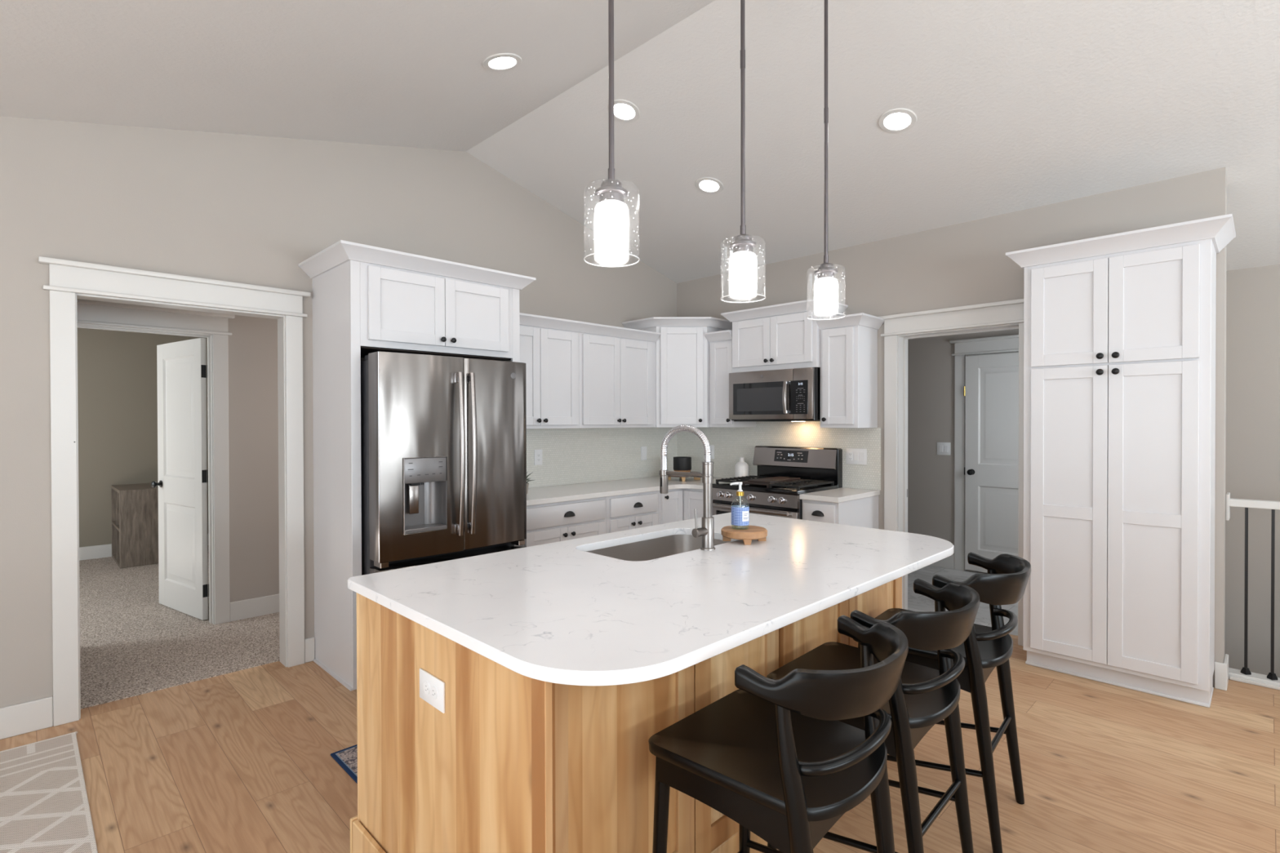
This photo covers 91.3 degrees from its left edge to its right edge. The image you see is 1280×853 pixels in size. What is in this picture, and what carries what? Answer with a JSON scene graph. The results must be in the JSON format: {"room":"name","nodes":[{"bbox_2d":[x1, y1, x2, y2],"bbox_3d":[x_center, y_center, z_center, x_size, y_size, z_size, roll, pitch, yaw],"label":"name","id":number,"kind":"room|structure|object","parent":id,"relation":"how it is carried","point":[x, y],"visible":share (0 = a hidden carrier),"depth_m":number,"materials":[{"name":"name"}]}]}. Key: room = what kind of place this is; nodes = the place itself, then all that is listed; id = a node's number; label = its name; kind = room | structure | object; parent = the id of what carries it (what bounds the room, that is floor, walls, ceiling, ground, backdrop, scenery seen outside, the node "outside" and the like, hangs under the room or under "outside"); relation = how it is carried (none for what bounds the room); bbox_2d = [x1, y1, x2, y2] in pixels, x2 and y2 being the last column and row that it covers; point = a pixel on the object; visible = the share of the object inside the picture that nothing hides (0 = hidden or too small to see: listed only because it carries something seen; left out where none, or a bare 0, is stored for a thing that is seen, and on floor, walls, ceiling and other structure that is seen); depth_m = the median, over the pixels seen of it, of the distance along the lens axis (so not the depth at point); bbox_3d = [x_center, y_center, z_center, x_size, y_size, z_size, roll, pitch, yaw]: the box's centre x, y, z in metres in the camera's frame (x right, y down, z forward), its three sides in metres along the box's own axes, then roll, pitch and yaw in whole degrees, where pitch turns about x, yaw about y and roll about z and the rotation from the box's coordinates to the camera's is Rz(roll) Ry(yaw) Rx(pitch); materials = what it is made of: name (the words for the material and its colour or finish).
{"room":"kitchen","nodes":[
{"label":"kitchen","id":0,"kind":"room"},
{"bbox_2d":[77,328,208,546],"bbox_3d":[-5.963,0.158,6.368,4.500,2.460,0.120,-1,1,-45],"label":"wall","id":1,"kind":"structure","parent":0,"point":[117,378],"depth_m":6.64,"materials":[{"name":"beige paint"}]},
{"bbox_2d":[79,533,208,560],"bbox_3d":[-5.912,1.318,6.328,4.300,0.140,0.016,-1,1,-45],"label":"baseboard","id":2,"kind":"structure","parent":1,"relation":"attached to","point":[104,550],"depth_m":6.54,"materials":[{"name":"white paint"}]},
{"bbox_2d":[227,315,279,602],"bbox_3d":[-3.544,0.171,3.936,4.500,2.460,0.120,-1,1,-45],"label":"wall","id":3,"kind":"structure","parent":0,"point":[252,344],"depth_m":4.57,"materials":[{"name":"beige paint"}]},
{"bbox_2d":[76,298,235,624],"bbox_3d":[-3.315,0.305,4.129,1.079,2.188,0.170,-1,1,-45],"label":"door frame","id":4,"kind":"structure","parent":3,"relation":"attached to","point":[91,314],"depth_m":4.39,"materials":[{"name":"white paint"}]},
{"bbox_2d":[151,337,208,620],"bbox_3d":[-3.444,0.375,4.664,0.781,2.016,0.165,0,1,38],"label":"door","id":5,"kind":"structure","parent":3,"relation":"in","point":[181,366],"depth_m":4.64,"materials":[{"name":"white paint"}]},
{"bbox_2d":[230,594,279,621],"bbox_3d":[-2.447,1.321,4.937,1.348,0.140,0.016,-1,1,-45],"label":"baseboard","id":6,"kind":"structure","parent":3,"relation":"attached to","point":[257,606],"depth_m":4.56,"materials":[{"name":"white paint"}]},
{"bbox_2d":[0,115,676,707],"bbox_3d":[-2.461,-0.269,3.318,8.170,3.344,0.120,-1,1,-45],"label":"wall","id":7,"kind":"structure","parent":0,"point":[246,209],"depth_m":3.36,"materials":[{"name":"beige paint"}]},
{"bbox_2d":[0,636,315,739],"bbox_3d":[-3.626,1.345,2.071,4.738,0.140,0.016,-1,1,-45],"label":"baseboard","id":8,"kind":"structure","parent":7,"relation":"attached to","point":[24,717],"depth_m":2.88,"materials":[{"name":"white paint"}]},
{"bbox_2d":[38,256,311,726],"bbox_3d":[-2.404,0.309,3.343,1.155,2.188,0.170,-1,1,-45],"label":"door frame","id":9,"kind":"structure","parent":7,"relation":"attached to","point":[69,281],"depth_m":3.11,"materials":[{"name":"white paint"}]},
{"bbox_2d":[519,312,584,428],"bbox_3d":[-0.809,-0.383,4.585,0.704,0.796,0.411,-1,1,-45],"label":"upper cabinet","id":10,"kind":"object","parent":7,"relation":"attached to","point":[548,345],"visible":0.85,"depth_m":4.53,"materials":[{"name":"white paint"}]},
{"bbox_2d":[526,427,677,488],"bbox_3d":[-0.422,0.240,5.258,2.192,0.460,0.008,-1,1,-45],"label":"backsplash","id":11,"kind":"structure","parent":7,"relation":"attached to","point":[589,455],"depth_m":5.29,"materials":[{"name":"tile"}]},
{"bbox_2d":[534,449,542,465],"bbox_3d":[-0.791,0.240,4.879,0.074,0.120,0.008,-1,1,-45],"label":"wall outlet","id":12,"kind":"object","parent":11,"relation":"attached to","point":[538,453],"visible":1,"depth_m":4.87,"materials":[{"name":"white plastic"}]},
{"bbox_2d":[537,453,540,461],"bbox_3d":[-0.790,0.240,4.877,0.033,0.066,0.003,-1,1,-45],"label":"socket","id":13,"kind":"object","parent":12,"relation":"attached to","point":[538,454],"depth_m":4.88,"materials":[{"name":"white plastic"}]},
{"bbox_2d":[640,446,646,460],"bbox_3d":[0.037,0.245,5.703,0.074,0.125,0.009,-1,1,-45],"label":"light switch","id":14,"kind":"object","parent":11,"relation":"attached to","point":[643,449],"visible":1,"depth_m":5.69,"materials":[{"name":"white plastic"}]},
{"bbox_2d":[578,321,660,428],"bbox_3d":[-0.263,-0.388,5.128,0.834,0.796,0.411,-1,1,-45],"label":"upper cabinet","id":15,"kind":"object","parent":7,"relation":"attached to","point":[617,365],"visible":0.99,"depth_m":4.98,"materials":[{"name":"white paint"}]},
{"bbox_2d":[622,316,732,427],"bbox_3d":[0.355,-0.458,5.521,0.725,0.926,0.725,-1,1,-45],"label":"upper cabinet","id":16,"kind":"object","parent":7,"relation":"attached to","point":[682,346],"visible":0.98,"depth_m":5.30,"materials":[{"name":"white paint"}]},
{"bbox_2d":[0,0,1279,283],"bbox_3d":[0.966,-1.511,0.733,9.400,1.077,8.630,-1,1,-45],"label":"ceiling","id":17,"kind":"structure","parent":0,"point":[1017,105],"depth_m":3.12,"materials":[{"name":"paint"}]},
{"bbox_2d":[482,53,521,71],"bbox_3d":[-0.686,-1.815,3.116,0.192,0.052,0.196,-1,1,-45],"label":"recessed light","id":18,"kind":"object","parent":17,"relation":"in","point":[500,61],"visible":1,"depth_m":3.11,"materials":[{"name":"white paint"}]},
{"bbox_2d":[583,0,639,266],"bbox_3d":[-0.079,-1.077,1.720,0.154,1.239,0.154,-1,1,-45],"label":"pendant light","id":19,"kind":"object","parent":17,"relation":"hanging from","point":[611,214],"visible":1,"depth_m":1.70,"materials":[{"name":"clear glass"}]},
{"bbox_2d":[607,99,639,122],"bbox_3d":[-0.096,-1.871,3.711,0.191,0.056,0.196,-1,1,-45],"label":"recessed light","id":20,"kind":"object","parent":17,"relation":"in","point":[625,111],"visible":0.88,"depth_m":3.71,"materials":[{"name":"white paint"}]},
{"bbox_2d":[695,177,723,193],"bbox_3d":[0.477,-1.659,4.310,0.191,0.056,0.196,-1,1,-45],"label":"recessed light","id":21,"kind":"object","parent":17,"relation":"in","point":[704,184],"visible":1,"depth_m":4.30,"materials":[{"name":"white paint"}]},
{"bbox_2d":[720,0,765,302],"bbox_3d":[0.353,-1.141,2.149,0.154,1.404,0.154,-1,1,-45],"label":"pendant light","id":22,"kind":"object","parent":17,"relation":"hanging from","point":[743,262],"visible":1,"depth_m":2.14,"materials":[{"name":"clear glass"}]},
{"bbox_2d":[806,0,845,319],"bbox_3d":[0.759,-1.195,2.553,0.154,1.495,0.154,-1,1,-45],"label":"pendant light","id":23,"kind":"object","parent":17,"relation":"hanging from","point":[826,286],"visible":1,"depth_m":2.54,"materials":[{"name":"clear glass"}]},
{"bbox_2d":[878,107,916,133],"bbox_3d":[1.393,-1.655,3.387,0.191,0.056,0.196,-1,1,-45],"label":"recessed light","id":24,"kind":"object","parent":17,"relation":"in","point":[897,120],"visible":1,"depth_m":3.38,"materials":[{"name":"white paint"}]},
{"bbox_2d":[0,545,1279,852],"bbox_3d":[-0.455,1.451,2.594,9.970,0.106,13.250,-1,1,-45],"label":"floor","id":25,"kind":"structure","parent":0,"point":[242,761],"depth_m":2.69,"materials":[{"name":"brown wood"}]},
{"bbox_2d":[0,731,97,852],"bbox_3d":[-2.075,1.421,0.042,3.274,0.010,4.718,-1,1,-45],"label":"area rug","id":26,"kind":"object","parent":25,"relation":"on","point":[45,808],"visible":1,"depth_m":2.34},
{"bbox_2d":[111,483,158,568],"bbox_3d":[-5.174,1.000,6.494,0.415,0.758,0.760,-1,1,-45],"label":"cube bookcase","id":27,"kind":"object","parent":25,"relation":"on","point":[134,507],"visible":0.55,"depth_m":6.20,"materials":[{"name":"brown wood"}]},
{"bbox_2d":[330,744,357,783],"bbox_3d":[-0.606,1.398,2.926,1.375,0.006,0.655,-1,1,-45],"label":"runner rug","id":28,"kind":"object","parent":25,"relation":"on","point":[347,758],"visible":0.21,"depth_m":2.63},
{"bbox_2d":[298,240,536,691],"bbox_3d":[-1.338,0.219,3.872,1.207,2.355,0.680,-1,1,-45],"label":"tall cabinet","id":29,"kind":"object","parent":25,"relation":"on","point":[366,299],"visible":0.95,"depth_m":3.52,"materials":[{"name":"white paint"}]},
{"bbox_2d":[360,351,526,575],"bbox_3d":[-1.252,0.503,3.776,0.913,1.787,0.862,-1,1,-45],"label":"refrigerator","id":30,"kind":"object","parent":25,"relation":"on","point":[443,438],"visible":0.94,"depth_m":3.45,"materials":[{"name":"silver metal"}]},
{"bbox_2d":[524,497,606,546],"bbox_3d":[-0.706,0.951,4.520,0.742,0.878,0.659,-1,1,-45],"label":"base cabinet","id":31,"kind":"object","parent":25,"relation":"on","point":[552,522],"visible":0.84,"depth_m":4.29,"materials":[{"name":"white paint"}]},
{"bbox_2d":[350,576,902,852],"bbox_3d":[0.161,0.962,2.402,2.085,0.884,1.078,-1,1,-45],"label":"kitchen island","id":32,"kind":"object","parent":25,"relation":"on","point":[513,762],"visible":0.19,"depth_m":1.65,"materials":[{"name":"brown wood"}]},
{"bbox_2d":[419,668,444,713],"bbox_3d":[-0.555,0.702,1.666,0.008,0.080,0.137,-1,1,-45],"label":"island outlet","id":33,"kind":"object","parent":32,"relation":"attached to","point":[432,689],"visible":1,"depth_m":1.66,"materials":[{"name":"white plastic"}]},
{"bbox_2d":[423,681,430,694],"bbox_3d":[-0.572,0.702,1.678,0.003,0.033,0.033,-1,1,-45],"label":"socket","id":34,"kind":"object","parent":33,"relation":"attached to","point":[426,684],"depth_m":1.68,"materials":[{"name":"white plastic"}]},
{"bbox_2d":[431,686,437,699],"bbox_3d":[-0.543,0.702,1.649,0.003,0.033,0.033,-1,1,-45],"label":"socket","id":35,"kind":"object","parent":33,"relation":"attached to","point":[433,689],"depth_m":1.65,"materials":[{"name":"white plastic"}]},
{"bbox_2d":[347,512,954,685],"bbox_3d":[0.224,0.505,2.358,2.127,0.030,1.235,-1,1,-45],"label":"island countertop","id":36,"kind":"structure","parent":32,"relation":"on","point":[561,612],"depth_m":1.88,"materials":[{"name":"white stone"}]},
{"bbox_2d":[586,534,731,560],"bbox_3d":[0.093,0.626,2.637,0.743,0.214,0.448,-1,1,-45],"label":"sink","id":37,"kind":"object","parent":36,"relation":"in","point":[660,547],"visible":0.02,"depth_m":2.88,"materials":[{"name":"metal"}]},
{"bbox_2d":[659,424,715,551],"bbox_3d":[0.171,0.241,2.557,0.111,0.496,0.288,-1,1,-45],"label":"faucet","id":38,"kind":"object","parent":36,"relation":"on","point":[706,531],"visible":1,"depth_m":2.48,"materials":[{"name":"silver metal"}]},
{"bbox_2d":[720,524,767,544],"bbox_3d":[0.444,0.461,2.669,0.195,0.052,0.195,-1,1,-45],"label":"wooden riser","id":39,"kind":"object","parent":36,"relation":"on","point":[748,533],"visible":1,"depth_m":2.61,"materials":[{"name":"brown wood"}]},
{"bbox_2d":[729,481,749,526],"bbox_3d":[0.427,0.336,2.667,0.076,0.199,0.076,-1,1,-45],"label":"soap bottle","id":40,"kind":"object","parent":39,"relation":"on","point":[740,513],"visible":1,"depth_m":2.64,"materials":[{"name":"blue plastic"}]},
{"bbox_2d":[606,490,658,533],"bbox_3d":[-0.245,0.947,4.977,0.555,0.878,0.659,-1,1,-45],"label":"base cabinet","id":41,"kind":"object","parent":25,"relation":"on","point":[637,510],"visible":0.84,"depth_m":4.74,"materials":[{"name":"white paint"}]},
{"bbox_2d":[658,488,703,524],"bbox_3d":[0.374,0.942,5.388,0.904,0.878,0.950,-1,1,-45],"label":"base cabinet","id":42,"kind":"object","parent":25,"relation":"on","point":[678,504],"visible":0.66,"depth_m":5.08,"materials":[{"name":"white paint"}]},
{"bbox_2d":[526,475,731,506],"bbox_3d":[-0.086,0.489,4.922,2.192,0.035,0.942,-1,1,-45],"label":"countertop","id":43,"kind":"structure","parent":42,"relation":"on","point":[562,493],"depth_m":4.78,"materials":[{"name":"stone"}]},
{"bbox_2d":[526,472,533,493],"bbox_3d":[-0.847,0.401,4.424,0.178,0.152,0.176,-1,1,-45],"label":"potted plant","id":44,"kind":"object","parent":43,"relation":"on","point":[527,483],"visible":0.22,"depth_m":4.42,"materials":[{"name":"green plant"}]},
{"bbox_2d":[667,471,701,481],"bbox_3d":[0.371,0.436,5.483,0.336,0.060,0.336,-1,1,-45],"label":"wooden riser","id":45,"kind":"object","parent":43,"relation":"on","point":[682,477],"visible":0.23,"depth_m":5.36,"materials":[{"name":"brown wood"}]},
{"bbox_2d":[673,456,691,472],"bbox_3d":[0.371,0.337,5.482,0.159,0.138,0.159,-1,1,-45],"label":"canister","id":46,"kind":"object","parent":45,"relation":"on","point":[681,464],"visible":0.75,"depth_m":5.42,"materials":[{"name":"black ceramic"}]},
{"bbox_2d":[734,457,748,477],"bbox_3d":[0.873,0.366,5.361,0.117,0.200,0.117,-1,1,-45],"label":"bottle","id":47,"kind":"object","parent":43,"relation":"on","point":[741,468],"visible":0.76,"depth_m":5.32,"materials":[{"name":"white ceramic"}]},
{"bbox_2d":[712,445,842,519],"bbox_3d":[1.040,0.776,4.840,0.714,1.216,0.762,-1,1,-45],"label":"gas range","id":48,"kind":"object","parent":25,"relation":"on","point":[784,473],"visible":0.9,"depth_m":4.80,"materials":[{"name":"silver metal"}]},
{"bbox_2d":[712,482,837,495],"bbox_3d":[1.034,0.462,4.832,0.580,0.032,0.762,-1,1,-45],"label":"cooktop","id":49,"kind":"object","parent":48,"relation":"in","point":[757,489],"depth_m":4.61,"materials":[{"name":"black metal"}]},
{"bbox_2d":[648,615,908,852],"bbox_3d":[0.352,0.953,1.531,0.543,0.922,0.508,0,1,44],"label":"counter stool","id":50,"kind":"object","parent":25,"relation":"on","point":[775,758],"visible":1,"depth_m":1.42,"materials":[{"name":"black wood"}]},
{"bbox_2d":[802,495,878,528],"bbox_3d":[1.435,0.947,4.496,0.659,0.878,0.277,-1,1,-45],"label":"base cabinet","id":51,"kind":"object","parent":25,"relation":"on","point":[864,512],"visible":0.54,"depth_m":4.33,"materials":[{"name":"white paint"}]},
{"bbox_2d":[799,487,879,502],"bbox_3d":[1.441,0.489,4.492,0.632,0.035,0.292,-1,1,-45],"label":"countertop","id":52,"kind":"structure","parent":51,"relation":"on","point":[843,494],"depth_m":4.37,"materials":[{"name":"stone"}]},
{"bbox_2d":[766,578,979,852],"bbox_3d":[0.726,0.949,1.918,0.543,0.922,0.508,0,1,43],"label":"counter stool","id":53,"kind":"object","parent":25,"relation":"on","point":[924,696],"visible":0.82,"depth_m":1.76,"materials":[{"name":"black wood"}]},
{"bbox_2d":[853,552,1031,852],"bbox_3d":[1.128,0.946,2.323,0.543,0.922,0.508,0,1,41],"label":"counter stool","id":54,"kind":"object","parent":25,"relation":"on","point":[986,648],"visible":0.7,"depth_m":2.11,"materials":[{"name":"black wood"}]},
{"bbox_2d":[1005,213,1235,707],"bbox_3d":[2.610,0.194,3.445,0.464,2.393,0.950,-1,1,-45],"label":"pantry cabinet","id":55,"kind":"object","parent":25,"relation":"on","point":[1119,329],"visible":1,"depth_m":3.28,"materials":[{"name":"white paint"}]},
{"bbox_2d":[1225,492,1279,690],"bbox_3d":[4.085,0.884,2.654,0.140,1.018,2.338,-1,1,-45],"label":"stair railing","id":56,"kind":"object","parent":25,"relation":"on","point":[1245,675],"visible":0.93,"depth_m":3.39,"materials":[{"name":"white paint"}]},
{"bbox_2d":[676,167,1226,687],"bbox_3d":[1.780,0.006,4.729,0.170,2.755,3.862,-1,1,-45],"label":"wall","id":57,"kind":"structure","parent":0,"point":[964,264],"depth_m":4.14,"materials":[{"name":"beige paint"}]},
{"bbox_2d":[704,329,756,427],"bbox_3d":[0.774,-0.392,5.335,0.394,0.796,0.256,-1,1,-45],"label":"upper cabinet","id":58,"kind":"object","parent":57,"relation":"attached to","point":[720,342],"visible":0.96,"depth_m":5.23,"materials":[{"name":"white paint"}]},
{"bbox_2d":[728,367,820,422],"bbox_3d":[1.112,-0.238,4.948,0.441,0.398,0.758,-1,1,-45],"label":"microwave","id":59,"kind":"object","parent":57,"relation":"attached to","point":[793,395],"visible":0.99,"depth_m":4.78,"materials":[{"name":"silver metal"}]},
{"bbox_2d":[676,421,880,490],"bbox_3d":[1.065,0.208,5.323,0.008,0.516,2.011,-1,1,-45],"label":"backsplash","id":60,"kind":"structure","parent":57,"relation":"attached to","point":[731,444],"depth_m":5.20,"materials":[{"name":"tile"}]},
{"bbox_2d":[710,444,714,458],"bbox_3d":[0.649,0.233,5.730,0.008,0.125,0.074,-1,1,-45],"label":"wall outlet","id":61,"kind":"object","parent":60,"relation":"attached to","point":[711,446],"visible":0.44,"depth_m":5.72,"materials":[{"name":"white plastic"}]},
{"bbox_2d":[845,448,866,464],"bbox_3d":[1.637,0.227,4.737,0.009,0.120,0.165,-1,1,-45],"label":"light switch","id":62,"kind":"object","parent":60,"relation":"attached to","point":[853,455],"visible":1,"depth_m":4.73,"materials":[{"name":"white plastic"}]},
{"bbox_2d":[848,452,852,460],"bbox_3d":[1.603,0.226,4.767,0.003,0.066,0.033,-1,1,-45],"label":"socket","id":63,"kind":"object","parent":62,"relation":"attached to","point":[850,454],"depth_m":4.77,"materials":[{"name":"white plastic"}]},
{"bbox_2d":[853,452,857,461],"bbox_3d":[1.635,0.227,4.735,0.004,0.066,0.033,-1,1,-45],"label":"rocker switch","id":64,"kind":"object","parent":62,"relation":"attached to","point":[855,454],"depth_m":4.73,"materials":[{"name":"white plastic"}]},
{"bbox_2d":[859,452,863,461],"bbox_3d":[1.667,0.227,4.702,0.004,0.066,0.033,-1,1,-45],"label":"rocker switch","id":65,"kind":"object","parent":62,"relation":"attached to","point":[861,454],"depth_m":4.70,"materials":[{"name":"white plastic"}]},
{"bbox_2d":[720,298,848,373],"bbox_3d":[1.128,-0.684,4.961,0.416,0.489,0.900,-1,1,-45],"label":"upper cabinet","id":66,"kind":"object","parent":57,"relation":"attached to","point":[780,336],"visible":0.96,"depth_m":4.81,"materials":[{"name":"white paint"}]},
{"bbox_2d":[815,312,884,427],"bbox_3d":[1.542,-0.388,4.577,0.374,0.796,0.360,-1,1,-45],"label":"upper cabinet","id":67,"kind":"object","parent":57,"relation":"attached to","point":[848,344],"visible":0.98,"depth_m":4.50,"materials":[{"name":"white paint"}]},
{"bbox_2d":[879,298,1023,645],"bbox_3d":[2.180,0.291,4.294,0.220,2.188,1.029,-1,1,-45],"label":"door frame","id":68,"kind":"structure","parent":57,"relation":"attached to","point":[1007,314],"depth_m":4.51,"materials":[{"name":"white paint"}]},
{"bbox_2d":[1213,653,1228,690],"bbox_3d":[3.139,1.320,3.378,0.206,0.140,0.049,-1,1,-45],"label":"baseboard","id":69,"kind":"structure","parent":57,"relation":"attached to","point":[1221,670],"depth_m":3.31,"materials":[{"name":"white paint"}]},
{"bbox_2d":[907,328,1018,573],"bbox_3d":[2.953,0.140,6.153,0.100,2.460,3.900,-1,1,-45],"label":"wall","id":70,"kind":"structure","parent":0,"point":[931,361],"depth_m":6.16,"materials":[{"name":"beige paint"}]},
{"bbox_2d":[929,554,954,568],"bbox_3d":[2.939,1.301,6.095,0.016,0.140,3.810,-1,1,-45],"label":"baseboard","id":71,"kind":"structure","parent":70,"relation":"attached to","point":[948,562],"depth_m":6.06,"materials":[{"name":"white paint"}]},
{"bbox_2d":[937,442,950,455],"bbox_3d":[2.950,0.216,6.079,0.009,0.122,0.125,-1,1,-45],"label":"light switch","id":72,"kind":"object","parent":70,"relation":"attached to","point":[943,448],"visible":1,"depth_m":6.08,"materials":[{"name":"white plastic"}]},
{"bbox_2d":[939,444,942,452],"bbox_3d":[2.932,0.216,6.094,0.004,0.066,0.033,-1,1,-45],"label":"rocker switch","id":73,"kind":"object","parent":72,"relation":"attached to","point":[940,446],"depth_m":6.09,"materials":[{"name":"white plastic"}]},
{"bbox_2d":[944,445,947,452],"bbox_3d":[2.964,0.216,6.061,0.004,0.066,0.033,-1,1,-45],"label":"rocker switch","id":74,"kind":"object","parent":72,"relation":"attached to","point":[945,446],"depth_m":6.06,"materials":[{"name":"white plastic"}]},
{"bbox_2d":[949,334,1018,570],"bbox_3d":[3.401,0.276,5.668,0.150,2.193,1.084,-1,1,-45],"label":"door frame","id":75,"kind":"structure","parent":70,"relation":"attached to","point":[1006,344],"depth_m":5.95,"materials":[{"name":"white paint"}]},
{"bbox_2d":[963,352,1018,573],"bbox_3d":[3.342,0.346,5.619,0.100,2.015,0.825,-1,1,-45],"label":"door","id":76,"kind":"structure","parent":70,"relation":"in","point":[991,388],"depth_m":5.76,"materials":[{"name":"white paint"}]},
{"bbox_2d":[1224,264,1279,677],"bbox_3d":[5.598,1.467,2.641,0.120,5.047,4.780,-1,1,-45],"label":"wall","id":77,"kind":"structure","parent":0,"point":[1252,446],"depth_m":4.12,"materials":[{"name":"beige paint"}]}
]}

